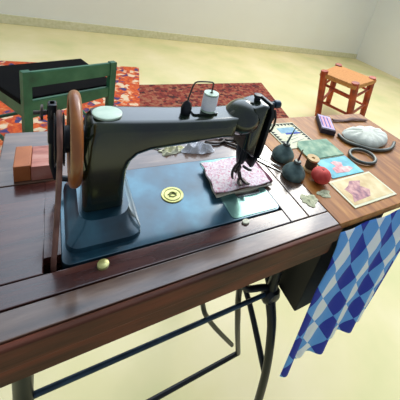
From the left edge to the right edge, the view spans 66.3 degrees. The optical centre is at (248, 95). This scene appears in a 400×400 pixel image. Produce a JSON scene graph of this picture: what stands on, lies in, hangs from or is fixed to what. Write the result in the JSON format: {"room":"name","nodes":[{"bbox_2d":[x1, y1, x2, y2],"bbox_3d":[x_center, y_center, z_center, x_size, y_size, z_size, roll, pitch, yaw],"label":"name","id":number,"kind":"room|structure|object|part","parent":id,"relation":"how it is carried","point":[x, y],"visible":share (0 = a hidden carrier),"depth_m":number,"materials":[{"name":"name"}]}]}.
{"room":"sewing room","nodes":[
{"label":"sewing room","id":0,"kind":"room"},
{"bbox_2d":[0,0,377,53],"bbox_3d":[-0.630,-1.805,4.077,7.800,2.200,0.100,0,27,-33],"label":"wall","id":1,"kind":"structure","parent":0,"point":[327,25],"depth_m":4.65,"materials":[{"name":"paint"}]},
{"bbox_2d":[0,14,357,58],"bbox_3d":[-0.896,-0.838,4.398,7.700,0.100,0.020,0,27,-33],"label":"baseboard","id":2,"kind":"structure","parent":1,"relation":"attached to","point":[4,18],"depth_m":4.08,"materials":[{"name":"beige paint"}]},
{"bbox_2d":[0,23,399,399],"bbox_3d":[0.326,0.315,2.626,7.800,0.050,5.100,0,27,-33],"label":"floor","id":3,"kind":"structure","parent":0,"point":[363,363],"depth_m":1.12,"materials":[{"name":"paint"}]},
{"bbox_2d":[0,61,139,153],"bbox_3d":[-1.288,0.113,1.961,1.470,0.009,1.770,0,27,-33],"label":"rug","id":4,"kind":"object","parent":3,"relation":"on","point":[127,78],"visible":0.25,"depth_m":2.29,"materials":[{"name":"carpet"}]},
{"bbox_2d":[0,59,116,140],"bbox_3d":[-1.007,0.042,1.543,0.404,0.564,0.498,27,25,27],"label":"chair","id":5,"kind":"object","parent":4,"relation":"on","point":[23,87],"visible":0.7,"depth_m":1.37,"materials":[{"name":"green paint"}]},
{"bbox_3d":[-1.091,0.002,1.339,0.361,0.060,0.020,25,24,22],"label":"seat rail","id":6,"kind":"part","parent":5,"relation":"part of","materials":[{"name":"green paint"}]},
{"bbox_3d":[-0.961,0.154,1.305,0.028,0.564,0.032,27,25,27],"label":"post","id":7,"kind":"part","parent":5,"relation":"part of","materials":[{"name":"green paint"}]},
{"bbox_3d":[-0.986,-0.088,1.498,0.374,0.027,0.498,27,25,27],"label":"seat","id":8,"kind":"part","parent":5,"relation":"part of","materials":[{"name":"black fabric"}]},
{"bbox_3d":[-0.832,0.024,1.420,0.349,0.085,0.176,0,27,-33],"label":"seat rail","id":9,"kind":"part","parent":5,"relation":"part of","materials":[{"name":"green paint"}]},
{"bbox_3d":[-0.798,-0.100,1.368,0.020,0.068,0.379,27,25,27],"label":"rail","id":10,"kind":"part","parent":5,"relation":"part of","materials":[{"name":"green paint"}]},
{"bbox_3d":[-0.753,0.082,1.613,0.028,0.564,0.032,27,25,27],"label":"post","id":11,"kind":"part","parent":5,"relation":"part of","materials":[{"name":"green paint"}]},
{"bbox_2d":[0,114,399,399],"bbox_3d":[-0.007,0.502,0.889,1.120,0.756,0.492,0,27,-33],"label":"table","id":12,"kind":"object","parent":3,"relation":"on","point":[47,319],"visible":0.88,"depth_m":0.47,"materials":[{"name":"brown wood"}]},
{"bbox_3d":[-0.364,0.604,0.486,0.032,0.702,0.149,0,27,-33],"label":"leg","id":13,"kind":"part","parent":12,"relation":"part of","materials":[{"name":"black metal"}]},
{"bbox_2d":[13,145,52,181],"bbox_3d":[-0.376,0.118,0.531,0.061,0.032,0.061,0,27,-33],"label":"wooden box","id":14,"kind":"object","parent":12,"relation":"on","point":[29,163],"visible":0.77,"depth_m":0.51,"materials":[{"name":"brown wood"}]},
{"bbox_3d":[-0.124,0.248,0.465,0.462,0.030,0.032,0,27,-33],"label":"frame rail","id":15,"kind":"part","parent":12,"relation":"part of","materials":[{"name":"red wood"}]},
{"bbox_3d":[-0.155,0.494,0.624,0.502,0.011,0.011,0,26,-33],"label":"brace rod","id":16,"kind":"part","parent":12,"relation":"part of","materials":[{"name":"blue metal"}]},
{"bbox_2d":[33,81,281,269],"bbox_3d":[-0.124,0.095,0.516,0.404,0.263,0.178,0,27,-33],"label":"sewing machine","id":17,"kind":"object","parent":12,"relation":"on","point":[108,209],"visible":0.92,"depth_m":0.47,"materials":[{"name":"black metal"}]},
{"bbox_2d":[50,110,62,272],"bbox_3d":[-0.285,0.204,0.448,0.012,0.383,0.124,2,26,-30],"label":"belt","id":18,"kind":"object","parent":17,"relation":"attached to","point":[59,119],"visible":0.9,"depth_m":0.39,"materials":[{"name":"leather"}]},
{"bbox_3d":[-0.199,0.024,0.423,0.039,0.004,0.039,27,25,27],"label":"plate","id":19,"kind":"part","parent":17,"relation":"part of","materials":[{"name":"silver metal"}]},
{"bbox_3d":[-0.076,0.028,0.508,0.046,0.004,0.020,0,27,-33],"label":"spool seat","id":20,"kind":"part","parent":17,"relation":"part of","materials":[{"name":"black metal"}]},
{"bbox_2d":[201,90,218,113],"bbox_3d":[-0.066,0.010,0.504,0.026,0.033,0.026,0,27,-33],"label":"thread spool","id":21,"kind":"object","parent":17,"relation":"on","point":[209,101],"visible":1,"depth_m":0.49,"materials":[{"name":"white fabric"}]},
{"bbox_2d":[200,158,272,197],"bbox_3d":[-0.029,0.168,0.647,0.143,0.016,0.100,0,27,-33],"label":"folded fabric","id":22,"kind":"object","parent":17,"relation":"on","point":[218,173],"visible":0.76,"depth_m":0.63,"materials":[{"name":"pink fabric"}]},
{"bbox_3d":[-0.026,0.185,0.633,0.105,0.001,0.170,0,27,-33],"label":"slide plate","id":23,"kind":"part","parent":17,"relation":"part of","materials":[{"name":"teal metal"}]},
{"bbox_3d":[-0.019,0.183,0.638,0.057,0.001,0.080,0,27,-33],"label":"needle plate","id":24,"kind":"part","parent":17,"relation":"part of","materials":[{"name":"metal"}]},
{"bbox_3d":[0.014,0.071,0.593,0.010,0.146,0.064,0,27,-33],"label":"plate","id":25,"kind":"part","parent":17,"relation":"part of","materials":[{"name":"black metal"}]},
{"bbox_3d":[0.042,0.050,0.563,0.018,0.055,0.006,27,25,27],"label":"take lever","id":26,"kind":"part","parent":17,"relation":"part of","materials":[{"name":"metal"}]},
{"bbox_2d":[158,145,183,155],"bbox_3d":[-0.171,0.118,0.684,0.070,0.016,0.027,-6,30,-41],"label":"scrap","id":27,"kind":"object","parent":12,"relation":"on","point":[171,150],"visible":0.95,"depth_m":0.68,"materials":[{"name":"fabric"}]},
{"bbox_3d":[-0.056,0.277,0.452,0.561,0.037,0.010,0,27,-33],"label":"edge moulding","id":28,"kind":"part","parent":12,"relation":"part of","materials":[{"name":"brown wood"}]},
{"bbox_2d":[181,141,214,153],"bbox_3d":[-0.121,0.115,0.708,0.084,0.028,0.043,0,27,-33],"label":"scrap","id":29,"kind":"object","parent":12,"relation":"on","point":[196,147],"visible":0.95,"depth_m":0.70,"materials":[{"name":"grey fabric"}]},
{"bbox_2d":[205,138,280,171],"bbox_3d":[-0.007,0.133,0.764,0.206,0.008,0.081,19,22,10],"label":"scissors","id":30,"kind":"object","parent":12,"relation":"on","point":[224,140],"visible":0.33,"depth_m":0.74,"materials":[{"name":"metal"}]},
{"bbox_3d":[0.026,0.158,0.735,0.122,0.002,0.012,25,24,23],"label":"blade","id":31,"kind":"part","parent":30,"relation":"part of","materials":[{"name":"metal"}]},
{"bbox_3d":[0.028,0.152,0.743,0.114,0.002,0.012,23,23,19],"label":"blade","id":32,"kind":"part","parent":30,"relation":"part of","materials":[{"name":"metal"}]},
{"bbox_3d":[0.056,0.603,0.761,0.032,0.702,0.149,0,27,-33],"label":"leg","id":33,"kind":"part","parent":12,"relation":"part of","materials":[{"name":"black metal"}]},
{"bbox_3d":[0.045,0.207,0.672,0.045,0.030,0.212,0,27,-33],"label":"frame rail","id":34,"kind":"part","parent":12,"relation":"part of","materials":[{"name":"brown wood"}]},
{"bbox_2d":[272,127,295,163],"bbox_3d":[0.096,0.118,0.755,0.057,0.092,0.057,0,27,-33],"label":"can","id":35,"kind":"object","parent":12,"relation":"on","point":[283,153],"visible":0.96,"depth_m":0.75,"materials":[{"name":"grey metal"}]},
{"bbox_2d":[270,122,311,148],"bbox_3d":[0.122,0.117,0.895,0.120,0.002,0.130,0,27,-33],"label":"card","id":36,"kind":"object","parent":12,"relation":"on","point":[281,132],"visible":0.79,"depth_m":0.90,"materials":[{"name":"white paper"}]},
{"bbox_3d":[0.117,0.105,0.916,0.065,0.001,0.028,0,27,-33],"label":"printed panel","id":37,"kind":"part","parent":36,"relation":"part of","materials":[{"name":"blue paper"}]},
{"bbox_2d":[282,150,304,182],"bbox_3d":[0.111,0.159,0.699,0.055,0.068,0.055,0,27,-33],"label":"can","id":38,"kind":"object","parent":12,"relation":"on","point":[294,172],"visible":1,"depth_m":0.69,"materials":[{"name":"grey metal"}]},
{"bbox_2d":[300,194,317,207],"bbox_3d":[0.129,0.221,0.647,0.038,0.004,0.041,23,23,20],"label":"scrap","id":39,"kind":"object","parent":12,"relation":"on","point":[310,200],"visible":1,"depth_m":0.64,"materials":[{"name":"green fabric"}]},
{"bbox_2d":[303,154,319,173],"bbox_3d":[0.155,0.169,0.746,0.032,0.036,0.032,0,27,-33],"label":"thread spool","id":40,"kind":"object","parent":12,"relation":"on","point":[312,160],"visible":0.92,"depth_m":0.74,"materials":[{"name":"brown wood"}]},
{"bbox_2d":[297,139,343,159],"bbox_3d":[0.198,0.152,0.857,0.138,0.005,0.084,0,27,-33],"label":"booklet","id":41,"kind":"object","parent":12,"relation":"on","point":[322,148],"visible":0.89,"depth_m":0.85,"materials":[{"name":"green paper"}]},
{"bbox_2d":[311,166,330,184],"bbox_3d":[0.170,0.189,0.709,0.046,0.036,0.048,0,27,-33],"label":"pincushion","id":42,"kind":"object","parent":12,"relation":"on","point":[319,174],"visible":1,"depth_m":0.69,"materials":[{"name":"red fabric"}]},
{"bbox_2d":[316,190,330,197],"bbox_3d":[0.168,0.219,0.678,0.034,0.004,0.028,15,22,0],"label":"scrap","id":43,"kind":"object","parent":12,"relation":"on","point":[324,193],"visible":1,"depth_m":0.67,"materials":[{"name":"fabric"}]},
{"bbox_2d":[315,114,335,135],"bbox_3d":[0.256,0.096,1.009,0.048,0.019,0.110,14,22,-2],"label":"box","id":44,"kind":"object","parent":12,"relation":"on","point":[325,125],"visible":1,"depth_m":0.98,"materials":[{"name":"purple cardboard"}]},
{"bbox_2d":[280,209,399,376],"bbox_3d":[0.269,0.482,0.757,0.353,0.440,0.046,0,27,-33],"label":"checked cloth","id":45,"kind":"object","parent":12,"relation":"hanging from","point":[363,255],"visible":1,"depth_m":0.72,"materials":[{"name":"fabric"}]},
{"bbox_2d":[318,156,363,178],"bbox_3d":[0.241,0.188,0.801,0.124,0.002,0.072,0,27,-33],"label":"picture card","id":46,"kind":"object","parent":12,"relation":"on","point":[340,166],"visible":0.86,"depth_m":0.80,"materials":[{"name":"blue paper"}]},
{"bbox_2d":[331,117,367,121],"bbox_3d":[0.374,0.088,1.113,0.176,0.008,0.022,2,26,-30],"label":"leather strap","id":47,"kind":"object","parent":12,"relation":"on","point":[351,118],"visible":1,"depth_m":1.11,"materials":[{"name":"leather"}]},
{"bbox_2d":[329,171,395,208],"bbox_3d":[0.278,0.226,0.735,0.163,0.003,0.091,0,27,-33],"label":"photograph","id":48,"kind":"object","parent":12,"relation":"on","point":[361,189],"visible":0.93,"depth_m":0.73},
{"bbox_2d":[348,148,376,164],"bbox_3d":[0.331,0.176,0.874,0.096,0.009,0.078,0,27,-33],"label":"bangle","id":49,"kind":"object","parent":12,"relation":"on","point":[351,156],"visible":1,"depth_m":0.86,"materials":[{"name":"grey metal"}]},
{"bbox_2d":[337,126,395,151],"bbox_3d":[0.395,0.137,0.985,0.218,0.032,0.130,0,27,-33],"label":"purse","id":50,"kind":"object","parent":12,"relation":"on","point":[369,138],"visible":1,"depth_m":0.96,"materials":[{"name":"white fabric"}]},
{"bbox_2d":[139,83,288,117],"bbox_3d":[-0.210,0.139,2.623,1.600,0.010,1.280,0,27,-33],"label":"rug","id":51,"kind":"object","parent":3,"relation":"on","point":[155,95],"visible":0.35,"depth_m":2.80,"materials":[{"name":"red carpet"}]},
{"bbox_2d":[315,63,375,116],"bbox_3d":[0.978,-0.001,3.093,0.486,0.494,0.646,26,24,25],"label":"wooden stool","id":52,"kind":"object","parent":3,"relation":"on","point":[346,77],"visible":0.91,"depth_m":2.93,"materials":[{"name":"red paint"}]},
{"bbox_3d":[0.705,-0.015,2.950,0.160,0.492,0.070,11,22,-9],"label":"leg","id":53,"kind":"part","parent":52,"relation":"part of","materials":[{"name":"red paint"}]},
{"bbox_3d":[0.948,-0.130,3.381,0.151,0.491,0.072,-8,32,-45],"label":"leg","id":54,"kind":"part","parent":52,"relation":"part of","materials":[{"name":"red paint"}]},
{"bbox_3d":[0.992,-0.181,3.001,0.439,0.050,0.563,27,25,27],"label":"seat","id":55,"kind":"part","parent":52,"relation":"part of","materials":[{"name":"orange wood"}]},
{"bbox_3d":[0.960,0.102,2.834,0.174,0.494,0.072,6,24,-21],"label":"leg","id":56,"kind":"part","parent":52,"relation":"part of","materials":[{"name":"red paint"}]},
{"bbox_3d":[1.260,0.025,3.213,0.171,0.493,0.070,0,27,-33],"label":"leg","id":57,"kind":"part","parent":52,"relation":"part of","materials":[{"name":"red paint"}]},
{"bbox_2d":[356,0,399,78],"bbox_3d":[3.845,-0.681,4.275,0.100,2.200,5.000,0,27,-33],"label":"wall","id":58,"kind":"structure","parent":0,"point":[379,48],"depth_m":5.96,"materials":[{"name":"paint"}]}
]}

